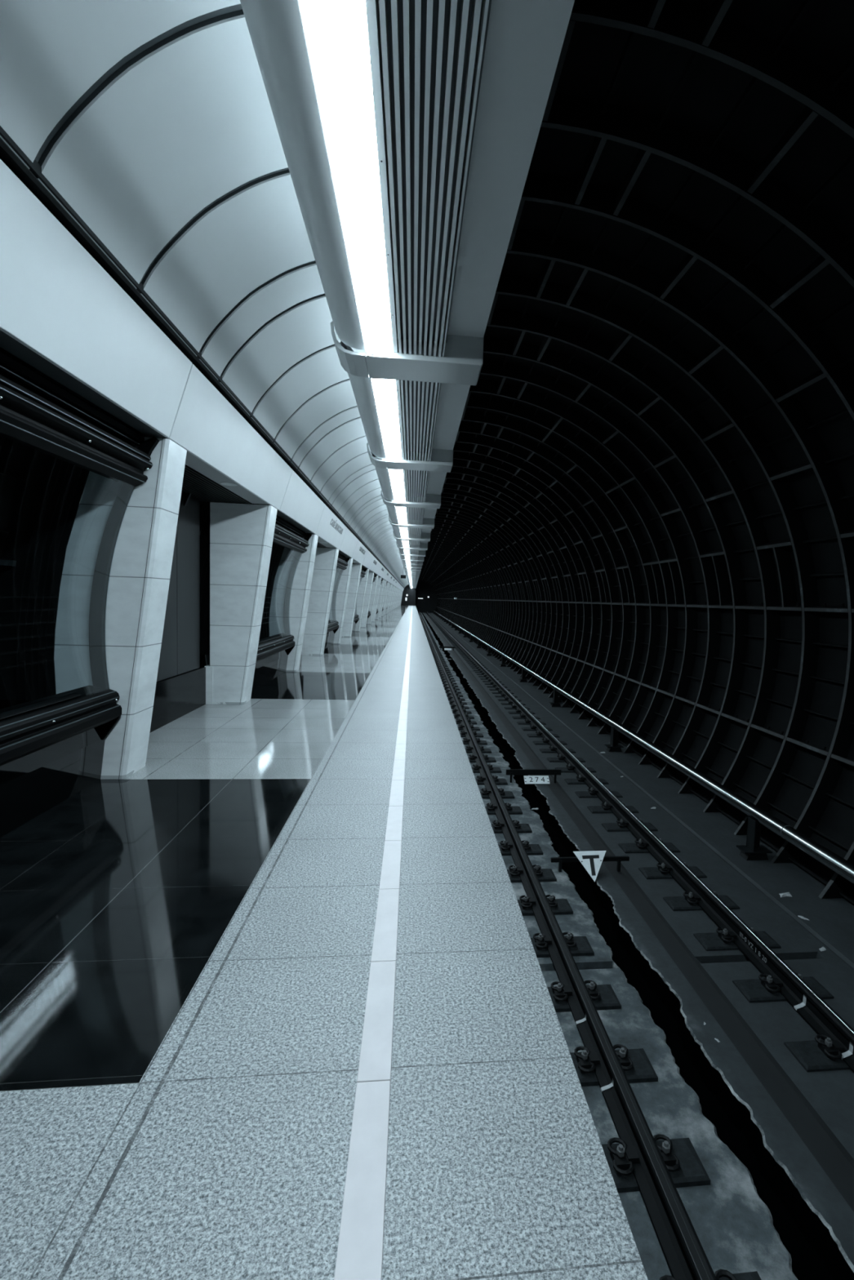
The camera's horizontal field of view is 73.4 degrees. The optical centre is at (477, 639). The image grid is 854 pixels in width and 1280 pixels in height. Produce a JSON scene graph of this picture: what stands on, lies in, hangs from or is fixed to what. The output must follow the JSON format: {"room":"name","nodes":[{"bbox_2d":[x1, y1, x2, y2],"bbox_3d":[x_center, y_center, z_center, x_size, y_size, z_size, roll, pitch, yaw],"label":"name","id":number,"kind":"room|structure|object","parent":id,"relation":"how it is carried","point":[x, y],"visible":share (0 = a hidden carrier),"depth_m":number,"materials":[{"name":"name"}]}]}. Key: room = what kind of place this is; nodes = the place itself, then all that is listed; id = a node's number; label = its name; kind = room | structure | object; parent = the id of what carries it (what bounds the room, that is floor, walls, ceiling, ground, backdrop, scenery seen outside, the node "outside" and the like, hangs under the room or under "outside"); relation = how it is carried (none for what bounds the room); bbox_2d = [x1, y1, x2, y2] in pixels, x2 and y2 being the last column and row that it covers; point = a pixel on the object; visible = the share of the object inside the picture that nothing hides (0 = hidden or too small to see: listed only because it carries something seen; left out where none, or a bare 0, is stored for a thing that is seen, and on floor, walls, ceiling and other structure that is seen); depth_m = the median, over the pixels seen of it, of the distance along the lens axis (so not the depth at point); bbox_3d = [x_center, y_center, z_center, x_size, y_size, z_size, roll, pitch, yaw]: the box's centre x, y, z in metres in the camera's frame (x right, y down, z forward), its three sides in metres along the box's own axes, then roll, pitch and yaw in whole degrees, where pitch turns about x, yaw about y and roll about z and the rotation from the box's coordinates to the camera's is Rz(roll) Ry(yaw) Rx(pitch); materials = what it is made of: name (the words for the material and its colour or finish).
{"room":"transit interior","nodes":[
{"label":"transit interior","id":0,"kind":"room"},
{"bbox_2d":[53,471,302,732],"bbox_3d":[-8.727,-3.777,51.644,0.310,2.700,107.950,1,4,-7],"label":"wall","id":1,"kind":"structure","parent":0,"point":[180,685],"depth_m":6.76,"materials":[{"name":"black stone"}]},
{"bbox_2d":[0,346,369,709],"bbox_3d":[-8.688,-3.411,51.741,0.867,4.569,119.000,1,4,-7],"label":"wall","id":2,"kind":"structure","parent":0,"point":[15,457],"depth_m":4.30,"materials":[{"name":"metal"}]},
{"bbox_2d":[181,451,268,504],"bbox_3d":[-3.010,-1.712,6.028,0.915,0.075,2.785,1,4,-7],"label":"soffit","id":3,"kind":"structure","parent":2,"relation":"attached to","point":[205,483],"depth_m":6.30,"materials":[{"name":"grey"}]},
{"bbox_2d":[220,482,237,485],"bbox_3d":[-2.672,-1.677,6.127,0.170,0.008,0.170,1,4,-7],"label":"recessed light","id":4,"kind":"object","parent":3,"relation":"attached to","point":[221,483],"depth_m":6.12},
{"bbox_2d":[302,531,335,547],"bbox_3d":[-3.749,-2.195,12.538,0.915,0.075,2.785,1,4,-7],"label":"soffit","id":5,"kind":"structure","parent":2,"relation":"attached to","point":[322,543],"depth_m":13.03,"materials":[{"name":"black"}]},
{"bbox_2d":[0,0,408,587],"bbox_3d":[-6.427,-6.026,50.543,2.410,1.024,116.500,1,4,-7],"label":"ceiling","id":6,"kind":"structure","parent":0,"point":[147,129],"depth_m":3.09,"materials":[{"name":"grey paint"}]},
{"bbox_2d":[0,159,404,591],"bbox_3d":[-7.601,-5.266,50.466,0.400,0.610,116.500,1,4,-7],"label":"beam","id":7,"kind":"structure","parent":6,"relation":"attached to","point":[57,301],"depth_m":3.42,"materials":[{"name":"grey paint"}]},
{"bbox_2d":[240,0,574,356],"bbox_3d":[-0.334,-2.453,2.775,1.103,0.921,2.865,1,4,-7],"label":"ceiling light","id":8,"kind":"object","parent":6,"relation":"attached to","point":[408,131],"visible":1,"depth_m":2.31,"materials":[{"name":"white metal"}]},
{"bbox_2d":[299,0,393,355],"bbox_3d":[-0.562,-2.020,2.781,0.198,0.041,2.865,1,4,-7],"label":"diffuser","id":9,"kind":"object","parent":8,"relation":"attached to","point":[335,37],"depth_m":2.26,"materials":[{"name":"white plastic"}]},
{"bbox_2d":[364,0,491,342],"bbox_3d":[-0.468,-2.127,2.784,0.800,0.020,2.865,1,4,-7],"label":"vent grille","id":10,"kind":"object","parent":8,"relation":"on","point":[424,2],"depth_m":2.37,"materials":[{"name":"grey metal"}]},
{"bbox_2d":[330,320,484,472],"bbox_3d":[-0.712,-2.684,6.030,1.127,0.942,3.705,1,4,-7],"label":"ceiling light","id":11,"kind":"object","parent":6,"relation":"attached to","point":[397,415],"depth_m":5.29,"materials":[{"name":"white metal"}]},
{"bbox_2d":[371,378,401,460],"bbox_3d":[-0.931,-2.261,6.036,0.198,0.041,2.865,1,4,-7],"label":"diffuser","id":12,"kind":"object","parent":11,"relation":"attached to","point":[384,393],"depth_m":5.63,"materials":[{"name":"white"}]},
{"bbox_2d":[395,379,440,453],"bbox_3d":[-0.837,-2.369,6.039,0.800,0.020,2.865,1,4,-7],"label":"tray","id":13,"kind":"object","parent":11,"relation":"on","point":[412,382],"depth_m":5.85,"materials":[{"name":"grey metal"}]},
{"bbox_2d":[370,451,446,508],"bbox_3d":[-1.105,-2.941,9.493,1.127,0.942,3.285,1,4,-7],"label":"ceiling light","id":14,"kind":"object","parent":6,"relation":"attached to","point":[396,485],"depth_m":9.61,"materials":[{"name":"white"}]},
{"bbox_2d":[388,469,404,502],"bbox_3d":[-1.300,-2.502,9.292,0.198,0.041,2.865,1,4,-7],"label":"diffuser","id":15,"kind":"object","parent":14,"relation":"attached to","point":[396,477],"depth_m":9.09,"materials":[{"name":"white"}]},
{"bbox_2d":[373,457,429,497],"bbox_3d":[-1.206,-2.610,9.294,0.800,0.020,2.865,1,4,-7],"label":"tray","id":16,"kind":"object","parent":14,"relation":"on","point":[428,489],"depth_m":9.48,"materials":[{"name":"grey"}]},
{"bbox_2d":[383,496,436,524],"bbox_3d":[-1.442,-3.177,12.541,1.103,0.921,2.865,1,4,-7],"label":"ceiling light","id":17,"kind":"object","parent":6,"relation":"attached to","point":[401,515],"visible":0.59,"depth_m":12.70,"materials":[{"name":"white"}]},
{"bbox_2d":[395,506,406,524],"bbox_3d":[-1.670,-2.744,12.547,0.198,0.041,2.865,1,4,-7],"label":"diffuser","id":18,"kind":"object","parent":17,"relation":"attached to","point":[401,512],"depth_m":12.50,"materials":[{"name":"white"}]},
{"bbox_2d":[384,498,424,519],"bbox_3d":[-1.576,-2.852,12.550,0.800,0.020,2.865,1,4,-7],"label":"tray","id":19,"kind":"object","parent":17,"relation":"on","point":[384,499],"depth_m":12.74,"materials":[{"name":"grey"}]},
{"bbox_2d":[388,515,434,541],"bbox_3d":[-1.820,-3.408,15.796,1.127,0.942,3.705,1,4,-7],"label":"ceiling light","id":20,"kind":"object","parent":6,"relation":"attached to","point":[403,532],"depth_m":15.66,"materials":[{"name":"white"}]},
{"bbox_2d":[399,527,408,538],"bbox_3d":[-2.039,-2.985,15.802,0.198,0.041,2.865,1,4,-7],"label":"diffuser","id":21,"kind":"object","parent":20,"relation":"attached to","point":[403,531],"depth_m":15.77,"materials":[{"name":"white"}]},
{"bbox_2d":[391,520,422,534],"bbox_3d":[-1.945,-3.093,15.805,0.800,0.020,2.865,1,4,-7],"label":"tray","id":22,"kind":"object","parent":20,"relation":"on","point":[391,521],"depth_m":16.09,"materials":[{"name":"grey"}]},
{"bbox_2d":[395,535,427,550],"bbox_3d":[-2.213,-3.665,19.259,1.127,0.942,3.285,1,4,-7],"label":"ceiling light","id":23,"kind":"object","parent":6,"relation":"attached to","point":[406,544],"depth_m":20.13,"materials":[{"name":"white"}]},
{"bbox_2d":[402,540,408,547],"bbox_3d":[-2.409,-3.227,19.057,0.198,0.041,2.865,1,4,-7],"label":"diffuser","id":24,"kind":"object","parent":23,"relation":"attached to","point":[405,543],"depth_m":19.07,"materials":[{"name":"white"}]},
{"bbox_2d":[397,545,425,556],"bbox_3d":[-2.582,-3.906,22.514,1.127,0.942,3.285,1,4,-7],"label":"ceiling light","id":25,"kind":"object","parent":6,"relation":"attached to","point":[406,552],"depth_m":23.61,"materials":[{"name":"white"}]},
{"bbox_2d":[400,552,423,561],"bbox_3d":[-2.952,-4.147,25.770,1.127,0.942,3.285,1,4,-7],"label":"ceiling light","id":26,"kind":"object","parent":6,"relation":"attached to","point":[407,557],"depth_m":26.98,"materials":[{"name":"white"}]},
{"bbox_2d":[401,558,422,565],"bbox_3d":[-3.321,-4.389,29.025,1.127,0.942,3.285,1,4,-7],"label":"ceiling light","id":27,"kind":"object","parent":6,"relation":"attached to","point":[403,562],"depth_m":30.20,"materials":[{"name":"white"}]},
{"bbox_2d":[402,563,422,568],"bbox_3d":[-3.691,-4.630,32.280,1.127,0.942,3.285,1,4,-7],"label":"ceiling light","id":28,"kind":"object","parent":6,"relation":"attached to","point":[407,566],"depth_m":33.50,"materials":[{"name":"white"}]},
{"bbox_2d":[0,605,648,1279],"bbox_3d":[-7.077,-2.243,50.749,3.660,0.120,116.500,1,4,-7],"label":"floor","id":29,"kind":"structure","parent":0,"point":[186,939],"depth_m":2.01,"materials":[{"name":"stone"}]},
{"bbox_2d":[0,351,159,837],"bbox_3d":[-2.877,-0.117,2.838,1.198,2.639,3.052,1,4,-7],"label":"bay","id":30,"kind":"object","parent":29,"relation":"on","point":[52,744],"visible":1,"depth_m":4.17,"materials":[{"name":"black"}]},
{"bbox_2d":[53,436,186,779],"bbox_3d":[-2.948,-0.242,4.549,1.074,2.644,0.377,1,4,-7],"label":"marble pillar","id":31,"kind":"structure","parent":29,"relation":"on","point":[139,580],"depth_m":4.38,"materials":[{"name":"grey stone"}]},
{"bbox_2d":[0,329,398,588],"bbox_3d":[-7.431,-4.829,48.396,0.145,0.038,108.895,1,4,-7],"label":"trim","id":32,"kind":"structure","parent":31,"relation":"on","point":[7,343],"depth_m":3.31,"materials":[{"name":"grey"}]},
{"bbox_2d":[204,502,277,704],"bbox_3d":[-3.182,-0.471,7.690,0.829,2.644,0.377,1,4,-7],"label":"marble pillar","id":33,"kind":"structure","parent":29,"relation":"on","point":[242,535],"depth_m":7.50,"materials":[{"name":"grey stone"}]},
{"bbox_2d":[200,512,311,691],"bbox_3d":[-3.616,-0.600,9.348,1.198,2.639,3.052,1,4,-7],"label":"bay","id":34,"kind":"object","parent":29,"relation":"on","point":[273,651],"visible":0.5,"depth_m":9.46,"materials":[{"name":"black"}]},
{"bbox_2d":[269,533,318,671],"bbox_3d":[-3.687,-0.725,11.060,1.074,2.644,0.377,1,4,-7],"label":"marble pillar","id":35,"kind":"structure","parent":29,"relation":"on","point":[302,580],"depth_m":10.88,"materials":[{"name":"grey stone"}]},
{"bbox_2d":[302,547,338,655],"bbox_3d":[-3.920,-0.954,14.200,0.829,2.644,0.377,1,4,-7],"label":"marble pillar","id":36,"kind":"structure","parent":29,"relation":"on","point":[326,558],"depth_m":14.03,"materials":[{"name":"grey"}]},
{"bbox_2d":[324,553,350,648],"bbox_3d":[-4.355,-1.083,15.858,1.198,2.639,3.052,1,4,-7],"label":"bay","id":37,"kind":"object","parent":29,"relation":"on","point":[333,626],"visible":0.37,"depth_m":16.85,"materials":[{"name":"black"}]},
{"bbox_2d":[328,557,353,644],"bbox_3d":[-4.426,-1.208,17.570,1.074,2.644,0.377,1,4,-7],"label":"marble pillar","id":38,"kind":"structure","parent":29,"relation":"on","point":[344,584],"depth_m":17.41,"materials":[{"name":"grey"}]},
{"bbox_2d":[341,564,361,636],"bbox_3d":[-4.659,-1.437,20.711,0.829,2.644,0.377,1,4,-7],"label":"marble pillar","id":39,"kind":"structure","parent":29,"relation":"on","point":[356,570],"depth_m":20.55,"materials":[{"name":"grey"}]},
{"bbox_2d":[351,567,367,632],"bbox_3d":[-5.094,-1.566,22.369,1.198,2.639,3.052,1,4,-7],"label":"bay","id":40,"kind":"object","parent":29,"relation":"on","point":[356,620],"visible":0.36,"depth_m":23.46,"materials":[{"name":"black"}]},
{"bbox_2d":[355,568,368,631],"bbox_3d":[-5.165,-1.691,24.081,1.074,2.644,0.377,1,4,-7],"label":"marble pillar","id":41,"kind":"structure","parent":29,"relation":"on","point":[362,587],"depth_m":23.93,"materials":[{"name":"grey"}]},
{"bbox_2d":[360,572,373,627],"bbox_3d":[-5.398,-1.920,27.221,0.829,2.644,0.377,1,4,-7],"label":"marble pillar","id":42,"kind":"structure","parent":29,"relation":"on","point":[371,575],"depth_m":27.07,"materials":[{"name":"grey"}]},
{"bbox_2d":[367,574,377,624],"bbox_3d":[-5.904,-2.174,30.591,1.074,2.644,0.377,1,4,-7],"label":"marble pillar","id":43,"kind":"structure","parent":29,"relation":"on","point":[375,583],"depth_m":30.44,"materials":[{"name":"grey"}]},
{"bbox_2d":[333,606,412,1279],"bbox_3d":[-5.889,-2.273,50.828,0.103,0.008,116.611,1,4,-7],"label":"strip","id":44,"kind":"object","parent":29,"relation":"on","point":[359,1256],"visible":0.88,"depth_m":1.76,"materials":[{"name":"tile"}]},
{"bbox_2d":[371,577,381,622],"bbox_3d":[-6.137,-2.402,33.732,0.829,2.644,0.377,1,4,-7],"label":"marble pillar","id":45,"kind":"structure","parent":29,"relation":"on","point":[379,581],"depth_m":33.58,"materials":[{"name":"grey"}]},
{"bbox_2d":[375,578,384,619],"bbox_3d":[-6.643,-2.656,37.102,1.074,2.644,0.377,1,4,-7],"label":"marble pillar","id":46,"kind":"structure","parent":29,"relation":"on","point":[383,580],"depth_m":36.95,"materials":[{"name":"grey"}]},
{"bbox_2d":[378,580,386,617],"bbox_3d":[-6.876,-2.885,40.242,0.829,2.644,0.377,1,4,-7],"label":"marble pillar","id":47,"kind":"structure","parent":29,"relation":"on","point":[384,581],"depth_m":40.09,"materials":[{"name":"grey"}]},
{"bbox_2d":[381,582,388,616],"bbox_3d":[-7.381,-3.139,43.612,1.074,2.644,0.377,1,4,-7],"label":"marble pillar","id":48,"kind":"structure","parent":29,"relation":"on","point":[386,587],"depth_m":43.48,"materials":[{"name":"grey"}]},
{"bbox_2d":[383,582,390,615],"bbox_3d":[-7.614,-3.368,46.753,0.829,2.644,0.377,1,4,-7],"label":"marble pillar","id":49,"kind":"structure","parent":29,"relation":"on","point":[388,585],"depth_m":46.61,"materials":[{"name":"grey"}]},
{"bbox_2d":[385,583,391,613],"bbox_3d":[-8.120,-3.622,50.123,1.074,2.644,0.377,1,4,-7],"label":"marble pillar","id":50,"kind":"structure","parent":29,"relation":"on","point":[388,597],"depth_m":49.98,"materials":[{"name":"grey"}]},
{"bbox_2d":[400,580,437,613],"bbox_3d":[-11.571,-8.326,109.984,8.600,6.600,2.800,1,4,-7],"label":"wall","id":51,"kind":"structure","parent":0,"point":[423,589],"depth_m":111.15,"materials":[{"name":"black"}]},
{"bbox_2d":[417,0,853,904],"bbox_3d":[-3.395,-4.043,52.295,4.865,6.628,119.000,1,4,-7],"label":"wall","id":52,"kind":"structure","parent":0,"point":[646,507],"depth_m":6.67,"materials":[{"name":"metal"}]},
{"bbox_2d":[420,612,853,1279],"bbox_3d":[-3.710,-0.865,52.495,4.020,0.315,119.000,1,4,-7],"label":"ground","id":53,"kind":"structure","parent":0,"point":[772,1137],"depth_m":4.23,"materials":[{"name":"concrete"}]},
{"bbox_2d":[450,702,469,709],"bbox_3d":[-0.526,1.698,14.694,0.610,0.129,0.220,1,4,-7],"label":"plate","id":54,"kind":"object","parent":53,"relation":"on","point":[452,706],"visible":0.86,"depth_m":14.64,"materials":[{"name":"black"}]},
{"bbox_2d":[453,712,474,719],"bbox_3d":[-0.392,1.786,13.509,0.610,0.129,0.220,1,4,-7],"label":"plate","id":55,"kind":"object","parent":53,"relation":"on","point":[455,716],"visible":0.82,"depth_m":13.45,"materials":[{"name":"black"}]},
{"bbox_2d":[455,717,476,724],"bbox_3d":[-0.325,1.830,12.916,0.610,0.129,0.220,1,4,-7],"label":"plate","id":56,"kind":"object","parent":53,"relation":"on","point":[458,720],"visible":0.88,"depth_m":12.86,"materials":[{"name":"black"}]},
{"bbox_2d":[457,723,479,730],"bbox_3d":[-0.257,1.874,12.323,0.610,0.129,0.220,1,4,-7],"label":"plate","id":57,"kind":"object","parent":53,"relation":"on","point":[460,726],"visible":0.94,"depth_m":12.27,"materials":[{"name":"black"}]},
{"bbox_2d":[459,729,483,737],"bbox_3d":[-0.190,1.918,11.731,0.610,0.129,0.220,1,4,-7],"label":"plate","id":58,"kind":"object","parent":53,"relation":"on","point":[462,734],"visible":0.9,"depth_m":11.68,"materials":[{"name":"black"}]},
{"bbox_2d":[462,737,487,744],"bbox_3d":[-0.123,1.962,11.138,0.610,0.129,0.220,1,4,-7],"label":"plate","id":59,"kind":"object","parent":53,"relation":"on","point":[465,740],"visible":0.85,"depth_m":11.09,"materials":[{"name":"black"}]},
{"bbox_2d":[465,744,491,753],"bbox_3d":[-0.056,2.006,10.546,0.610,0.129,0.220,1,4,-7],"label":"plate","id":60,"kind":"object","parent":53,"relation":"on","point":[468,749],"visible":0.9,"depth_m":10.49,"materials":[{"name":"black"}]},
{"bbox_2d":[467,753,496,762],"bbox_3d":[0.012,2.050,9.953,0.610,0.129,0.220,1,4,-7],"label":"plate","id":61,"kind":"object","parent":53,"relation":"on","point":[471,758],"visible":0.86,"depth_m":9.90,"materials":[{"name":"black"}]},
{"bbox_2d":[471,763,501,773],"bbox_3d":[0.079,2.094,9.361,0.610,0.129,0.220,1,4,-7],"label":"plate","id":62,"kind":"object","parent":53,"relation":"on","point":[475,769],"visible":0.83,"depth_m":9.31,"materials":[{"name":"black"}]},
{"bbox_2d":[475,774,507,785],"bbox_3d":[0.146,2.137,8.768,0.610,0.129,0.220,1,4,-7],"label":"plate","id":63,"kind":"object","parent":53,"relation":"on","point":[499,781],"visible":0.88,"depth_m":8.72,"materials":[{"name":"black"}]},
{"bbox_2d":[479,786,514,799],"bbox_3d":[0.213,2.181,8.175,0.610,0.129,0.220,1,4,-7],"label":"plate","id":64,"kind":"object","parent":53,"relation":"on","point":[484,793],"visible":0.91,"depth_m":8.14,"materials":[{"name":"black"}]},
{"bbox_2d":[484,802,522,814],"bbox_3d":[0.281,2.225,7.583,0.610,0.129,0.220,1,4,-7],"label":"plate","id":65,"kind":"object","parent":53,"relation":"on","point":[516,810],"visible":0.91,"depth_m":7.53,"materials":[{"name":"black"}]},
{"bbox_2d":[490,819,532,833],"bbox_3d":[0.348,2.269,6.990,0.610,0.129,0.220,1,4,-7],"label":"plate","id":66,"kind":"object","parent":53,"relation":"on","point":[520,828],"visible":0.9,"depth_m":6.95,"materials":[{"name":"black"}]},
{"bbox_2d":[497,840,542,855],"bbox_3d":[0.415,2.313,6.398,0.610,0.129,0.220,1,4,-7],"label":"plate","id":67,"kind":"object","parent":53,"relation":"on","point":[531,849],"visible":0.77,"depth_m":6.36,"materials":[{"name":"black"}]},
{"bbox_2d":[507,708,534,714],"bbox_3d":[1.102,1.783,14.266,0.650,0.129,0.220,1,4,-7],"label":"plate","id":68,"kind":"object","parent":53,"relation":"on","point":[517,712],"visible":0.6,"depth_m":14.21,"materials":[{"name":"black"}]},
{"bbox_2d":[518,668,528,682],"bbox_3d":[1.597,1.234,19.780,0.320,0.444,0.180,1,4,-7],"label":"stand","id":69,"kind":"object","parent":53,"relation":"on","point":[523,679],"visible":0.96,"depth_m":19.80,"materials":[{"name":"black"}]},
{"bbox_2d":[511,713,540,719],"bbox_3d":[1.169,1.827,13.674,0.650,0.129,0.220,1,4,-7],"label":"plate","id":70,"kind":"object","parent":53,"relation":"on","point":[522,716],"visible":0.54,"depth_m":13.62,"materials":[{"name":"black"}]},
{"bbox_2d":[516,718,546,724],"bbox_3d":[1.236,1.871,13.081,0.650,0.129,0.220,1,4,-7],"label":"plate","id":71,"kind":"object","parent":53,"relation":"on","point":[526,721],"visible":0.56,"depth_m":13.02,"materials":[{"name":"black"}]},
{"bbox_2d":[506,864,556,882],"bbox_3d":[0.482,2.357,5.805,0.610,0.129,0.220,1,4,-7],"label":"plate","id":72,"kind":"object","parent":53,"relation":"on","point":[543,874],"visible":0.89,"depth_m":5.77,"materials":[{"name":"black"}]},
{"bbox_2d":[506,768,560,783],"bbox_3d":[0.877,2.124,8.807,0.870,0.210,0.155,1,4,-7],"label":"sign","id":73,"kind":"object","parent":53,"relation":"on","point":[527,779],"visible":1,"depth_m":8.83,"materials":[{"name":"metal"}]},
{"bbox_2d":[521,724,552,730],"bbox_3d":[1.304,1.915,12.489,0.650,0.129,0.220,1,4,-7],"label":"plate","id":74,"kind":"object","parent":53,"relation":"on","point":[532,727],"visible":0.53,"depth_m":12.44,"materials":[{"name":"black"}]},
{"bbox_2d":[526,730,559,737],"bbox_3d":[1.371,1.959,11.896,0.650,0.129,0.220,1,4,-7],"label":"plate","id":75,"kind":"object","parent":53,"relation":"on","point":[538,734],"visible":0.57,"depth_m":11.85,"materials":[{"name":"black"}]},
{"bbox_2d":[516,894,573,915],"bbox_3d":[0.550,2.401,5.213,0.610,0.129,0.220,1,4,-7],"label":"plate","id":76,"kind":"object","parent":53,"relation":"on","point":[558,906],"visible":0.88,"depth_m":5.18,"materials":[{"name":"black"}]},
{"bbox_2d":[532,737,567,744],"bbox_3d":[1.438,2.003,11.303,0.650,0.129,0.220,1,4,-7],"label":"plate","id":77,"kind":"object","parent":53,"relation":"on","point":[544,741],"visible":0.56,"depth_m":11.25,"materials":[{"name":"black"}]},
{"bbox_2d":[548,689,561,706],"bbox_3d":[2.104,1.564,15.320,0.320,0.444,0.180,1,4,-7],"label":"stand","id":78,"kind":"object","parent":53,"relation":"on","point":[555,703],"visible":0.96,"depth_m":15.32,"materials":[{"name":"black"}]},
{"bbox_2d":[539,745,575,753],"bbox_3d":[1.505,2.047,10.711,0.650,0.129,0.220,1,4,-7],"label":"plate","id":79,"kind":"object","parent":53,"relation":"on","point":[552,749],"visible":0.52,"depth_m":10.66,"materials":[{"name":"black"}]},
{"bbox_2d":[529,932,594,957],"bbox_3d":[0.617,2.445,4.620,0.610,0.129,0.220,1,4,-7],"label":"plate","id":80,"kind":"object","parent":53,"relation":"on","point":[578,945],"visible":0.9,"depth_m":4.58,"materials":[{"name":"black"}]},
{"bbox_2d":[546,754,585,762],"bbox_3d":[1.573,2.091,10.118,0.650,0.129,0.220,1,4,-7],"label":"plate","id":81,"kind":"object","parent":53,"relation":"on","point":[560,758],"visible":0.59,"depth_m":10.06,"materials":[{"name":"black"}]},
{"bbox_2d":[418,612,716,1279],"bbox_3d":[-4.782,-1.144,52.252,0.150,0.156,118.800,1,4,-7],"label":"rail","id":82,"kind":"object","parent":53,"relation":"on","point":[685,1255],"visible":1,"depth_m":3.18,"materials":[{"name":"metal"}]},
{"bbox_2d":[555,764,596,772],"bbox_3d":[1.640,2.135,9.526,0.650,0.129,0.220,1,4,-7],"label":"plate","id":83,"kind":"object","parent":53,"relation":"on","point":[569,767],"visible":0.59,"depth_m":9.49,"materials":[{"name":"black"}]},
{"bbox_2d":[546,979,621,1012],"bbox_3d":[0.684,2.489,4.027,0.610,0.129,0.220,1,4,-7],"label":"plate","id":84,"kind":"object","parent":53,"relation":"on","point":[603,997],"visible":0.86,"depth_m":3.99,"materials":[{"name":"black"}]},
{"bbox_2d":[564,774,608,784],"bbox_3d":[1.707,2.179,8.933,0.650,0.129,0.220,1,4,-7],"label":"plate","id":85,"kind":"object","parent":53,"relation":"on","point":[579,780],"visible":0.56,"depth_m":8.88,"materials":[{"name":"black"}]},
{"bbox_2d":[550,850,629,882],"bbox_3d":[1.197,2.340,5.875,0.845,0.212,0.287,1,4,-7],"label":"sign","id":86,"kind":"object","parent":53,"relation":"on","point":[591,860],"visible":1,"depth_m":5.95,"materials":[{"name":"metal"}]},
{"bbox_2d":[574,786,622,797],"bbox_3d":[1.774,2.223,8.341,0.650,0.129,0.220,1,4,-7],"label":"plate","id":87,"kind":"object","parent":53,"relation":"on","point":[591,793],"visible":0.5,"depth_m":8.30,"materials":[{"name":"black"}]},
{"bbox_2d":[586,801,639,813],"bbox_3d":[1.841,2.267,7.748,0.650,0.129,0.220,1,4,-7],"label":"plate","id":88,"kind":"object","parent":53,"relation":"on","point":[605,807],"visible":0.58,"depth_m":7.71,"materials":[{"name":"black"}]},
{"bbox_2d":[569,1044,657,1086],"bbox_3d":[0.751,2.533,3.435,0.610,0.129,0.220,1,4,-7],"label":"plate","id":89,"kind":"object","parent":53,"relation":"on","point":[637,1066],"visible":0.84,"depth_m":3.40,"materials":[{"name":"black"}]},
{"bbox_2d":[604,727,623,751],"bbox_3d":[2.610,1.895,10.861,0.320,0.444,0.180,1,4,-7],"label":"stand","id":90,"kind":"object","parent":53,"relation":"on","point":[613,746],"visible":0.96,"depth_m":10.85,"materials":[{"name":"black"}]},
{"bbox_2d":[601,818,657,831],"bbox_3d":[1.909,2.311,7.155,0.650,0.129,0.220,1,4,-7],"label":"plate","id":91,"kind":"object","parent":53,"relation":"on","point":[620,826],"visible":0.57,"depth_m":7.11,"materials":[{"name":"black"}]},
{"bbox_2d":[426,612,853,1071],"bbox_3d":[-3.218,-1.103,52.432,0.150,0.156,118.800,1,4,-7],"label":"rail","id":92,"kind":"object","parent":53,"relation":"on","point":[815,1011],"visible":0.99,"depth_m":4.92,"materials":[{"name":"metal"}]},
{"bbox_2d":[432,609,853,884],"bbox_3d":[-1.879,-1.330,50.827,0.146,0.146,120.650,1,4,-7],"label":"rail","id":93,"kind":"object","parent":53,"relation":"on","point":[832,860],"visible":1,"depth_m":7.01,"materials":[{"name":"grey metal"}]},
{"bbox_2d":[617,838,679,853],"bbox_3d":[1.976,2.355,6.563,0.650,0.129,0.220,1,4,-7],"label":"plate","id":94,"kind":"object","parent":53,"relation":"on","point":[639,846],"visible":0.57,"depth_m":6.52,"materials":[{"name":"black"}]},
{"bbox_2d":[601,1133,710,1192],"bbox_3d":[0.819,2.577,2.842,0.610,0.129,0.220,1,4,-7],"label":"fastener","id":95,"kind":"object","parent":53,"relation":"on","point":[682,1162],"visible":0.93,"depth_m":2.81,"materials":[{"name":"black metal"}]},
{"bbox_2d":[638,862,706,879],"bbox_3d":[2.043,2.399,5.970,0.650,0.129,0.220,1,4,-7],"label":"plate","id":96,"kind":"object","parent":53,"relation":"on","point":[661,872],"visible":0.55,"depth_m":5.93,"materials":[{"name":"black"}]},
{"bbox_2d":[662,891,739,911],"bbox_3d":[2.111,2.443,5.378,0.650,0.129,0.220,1,4,-7],"label":"plate","id":97,"kind":"object","parent":53,"relation":"on","point":[688,902],"visible":0.53,"depth_m":5.34,"materials":[{"name":"black"}]},
{"bbox_2d":[659,1269,760,1279],"bbox_3d":[0.886,2.621,2.250,0.610,0.129,0.220,1,4,-7],"label":"plate","id":98,"kind":"object","parent":53,"relation":"on","point":[721,1274],"visible":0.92,"depth_m":2.35,"materials":[{"name":"black"}]},
{"bbox_2d":[693,927,781,951],"bbox_3d":[2.178,2.486,4.785,0.650,0.129,0.220,1,4,-7],"label":"plate","id":99,"kind":"object","parent":53,"relation":"on","point":[718,940],"visible":0.52,"depth_m":4.75,"materials":[{"name":"black"}]},
{"bbox_2d":[736,817,772,860],"bbox_3d":[3.116,2.226,6.402,0.320,0.444,0.180,1,4,-7],"label":"stand","id":100,"kind":"object","parent":53,"relation":"on","point":[752,851],"visible":0.96,"depth_m":6.37,"materials":[{"name":"black"}]},
{"bbox_2d":[732,973,833,1002],"bbox_3d":[2.245,2.530,4.192,0.650,0.129,0.220,1,4,-7],"label":"plate","id":101,"kind":"object","parent":53,"relation":"on","point":[754,990],"visible":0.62,"depth_m":4.16,"materials":[{"name":"black"}]},
{"bbox_2d":[783,1034,850,1071],"bbox_3d":[2.312,2.574,3.600,0.650,0.129,0.220,1,4,-7],"label":"plate","id":102,"kind":"object","parent":53,"relation":"on","point":[816,1055],"visible":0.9,"depth_m":3.56,"materials":[{"name":"black"}]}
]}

